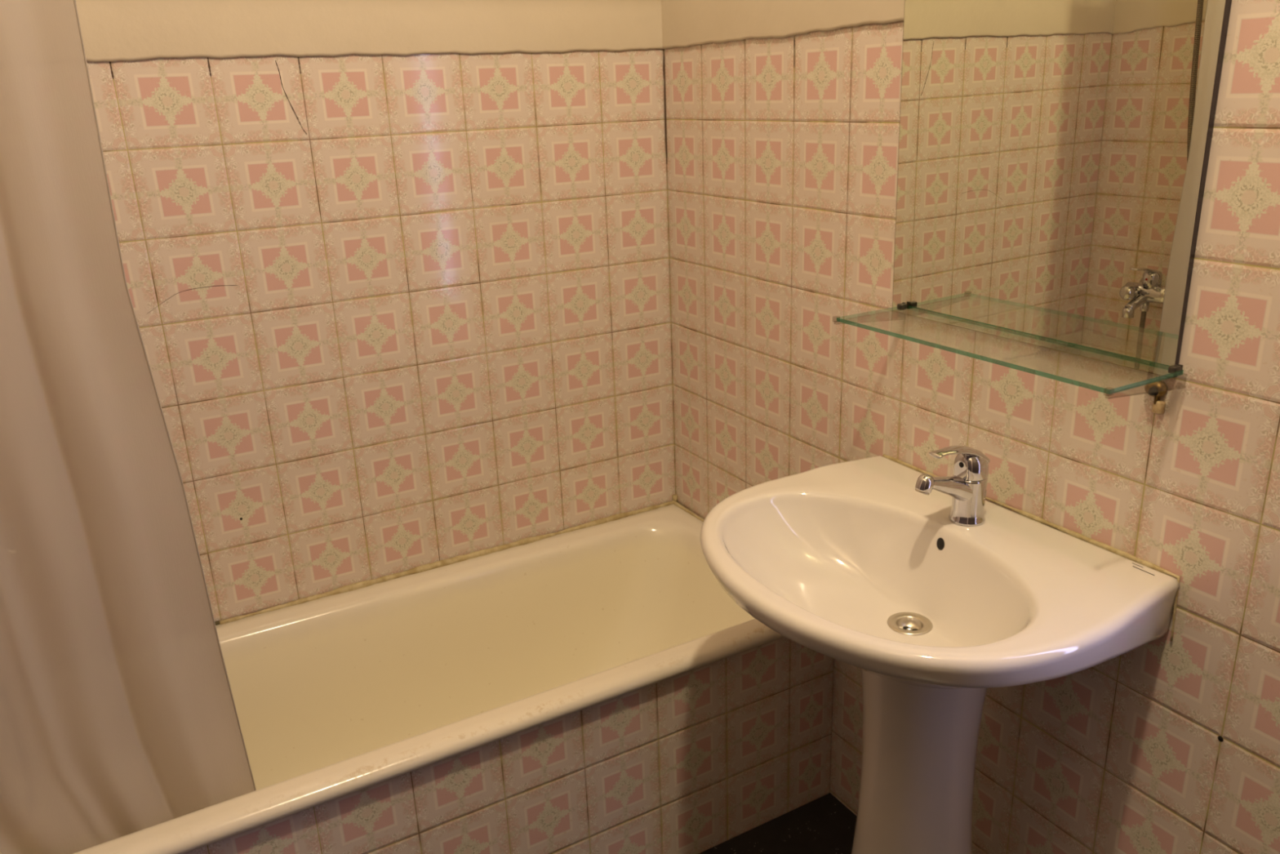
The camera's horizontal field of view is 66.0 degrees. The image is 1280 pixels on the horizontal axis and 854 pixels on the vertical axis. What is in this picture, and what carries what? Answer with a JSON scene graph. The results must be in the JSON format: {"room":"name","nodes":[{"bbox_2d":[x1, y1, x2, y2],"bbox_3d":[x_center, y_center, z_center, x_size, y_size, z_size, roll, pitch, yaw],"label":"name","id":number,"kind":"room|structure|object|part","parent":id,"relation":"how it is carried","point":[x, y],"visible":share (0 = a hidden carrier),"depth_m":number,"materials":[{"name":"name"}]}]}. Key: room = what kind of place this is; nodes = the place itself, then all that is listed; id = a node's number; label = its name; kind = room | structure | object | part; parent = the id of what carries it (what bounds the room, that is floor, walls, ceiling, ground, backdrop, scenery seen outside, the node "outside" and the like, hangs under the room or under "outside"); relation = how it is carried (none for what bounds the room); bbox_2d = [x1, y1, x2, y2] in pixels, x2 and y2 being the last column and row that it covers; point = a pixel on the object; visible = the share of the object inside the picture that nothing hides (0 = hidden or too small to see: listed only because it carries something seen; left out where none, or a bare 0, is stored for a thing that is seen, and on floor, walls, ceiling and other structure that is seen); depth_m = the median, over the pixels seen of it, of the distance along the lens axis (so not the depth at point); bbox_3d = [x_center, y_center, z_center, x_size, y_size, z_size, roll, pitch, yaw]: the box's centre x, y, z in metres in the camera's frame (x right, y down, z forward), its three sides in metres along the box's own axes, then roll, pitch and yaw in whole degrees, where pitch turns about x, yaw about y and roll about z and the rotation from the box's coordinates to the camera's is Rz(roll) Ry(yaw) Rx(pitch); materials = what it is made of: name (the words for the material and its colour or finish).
{"room":"bathroom","nodes":[
{"label":"bathroom","id":0,"kind":"room"},
{"bbox_2d":[75,0,675,621],"bbox_3d":[-0.629,-0.724,1.813,1.780,3.100,0.156,-12,21,-27],"label":"wall","id":1,"kind":"structure","parent":0,"point":[397,272],"depth_m":1.95,"materials":[{"name":"pink tile"}]},
{"bbox_2d":[698,792,856,853],"bbox_3d":[0.108,1.152,1.198,1.780,0.100,2.900,-12,21,-27],"label":"floor","id":2,"kind":"structure","parent":0,"point":[824,824],"depth_m":1.98,"materials":[{"name":"black stone"}]},
{"bbox_2d":[0,494,834,853],"bbox_3d":[-0.390,0.615,1.925,1.482,0.479,0.627,-12,21,-27],"label":"bathtub","id":3,"kind":"object","parent":2,"relation":"on","point":[594,686],"visible":0.7,"depth_m":1.95,"materials":[{"name":"ceramic"}]},
{"bbox_3d":[-0.257,0.716,1.708,1.478,0.420,0.044,-12,21,-27],"label":"panel","id":4,"kind":"part","parent":3,"relation":"part of","materials":[{"name":"pink tile"}]},
{"bbox_2d":[700,453,1180,853],"bbox_3d":[0.369,0.546,1.534,0.492,0.809,0.617,-12,21,-27],"label":"basin","id":5,"kind":"object","parent":2,"relation":"on","point":[848,562],"visible":1,"depth_m":1.45,"materials":[{"name":"white ceramic"}]},
{"bbox_3d":[0.356,0.249,1.431,0.489,0.170,0.616,-12,21,-27],"label":"bowl","id":6,"kind":"part","parent":5,"relation":"part of","materials":[{"name":"white ceramic"}]},
{"bbox_2d":[915,444,990,526],"bbox_3d":[0.453,0.087,1.437,0.132,0.123,0.052,-12,21,-27],"label":"tap","id":7,"kind":"object","parent":5,"relation":"on","point":[967,485],"visible":1,"depth_m":1.43,"materials":[{"name":"silver metal"}]},
{"bbox_3d":[0.455,0.093,1.440,0.110,0.066,0.045,-12,21,-27],"label":"spout","id":8,"kind":"part","parent":7,"relation":"part of","materials":[{"name":"silver metal"}]},
{"bbox_3d":[0.461,0.043,1.427,0.095,0.034,0.043,-12,21,-27],"label":"lever","id":9,"kind":"part","parent":7,"relation":"part of","materials":[{"name":"silver metal"}]},
{"bbox_2d":[661,0,1279,853],"bbox_3d":[0.754,-0.515,1.049,0.156,3.100,2.600,-12,21,-27],"label":"wall","id":10,"kind":"structure","parent":0,"point":[783,116],"depth_m":1.54,"materials":[{"name":"pink tile"}]},
{"bbox_2d":[833,302,1183,396],"bbox_3d":[0.490,-0.113,1.385,0.150,0.030,0.491,-12,21,-27],"label":"glass shelf","id":11,"kind":"object","parent":10,"relation":"attached to","point":[1174,371],"visible":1,"depth_m":1.25,"materials":[{"name":"clear glass"}]},
{"bbox_2d":[892,0,1231,377],"bbox_3d":[0.532,-0.428,1.335,0.013,0.635,0.500,-12,21,-27],"label":"wall mirror","id":12,"kind":"object","parent":10,"relation":"attached to","point":[1053,157],"visible":1,"depth_m":1.31,"materials":[{"name":"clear mirror"}]},
{"bbox_2d":[1144,380,1167,414],"bbox_3d":[0.655,-0.039,1.259,0.018,0.043,0.029,-12,21,-27],"label":"wall hook","id":13,"kind":"object","parent":10,"relation":"attached to","point":[1157,389],"visible":0.94,"depth_m":1.25,"materials":[{"name":"gold metal"}]},
{"bbox_3d":[-0.365,-1.035,1.180,1.480,0.021,0.021,-12,21,-27],"label":"rail","id":14,"kind":"object","parent":10,"relation":"attached to","visible":0},
{"bbox_2d":[0,0,256,853],"bbox_3d":[-0.795,-0.059,1.237,0.386,1.891,0.043,-12,21,-27],"label":"shower curtain","id":15,"kind":"object","parent":14,"relation":"hanging from","point":[118,715],"visible":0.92,"depth_m":1.33,"materials":[{"name":"fabric"}]}
]}

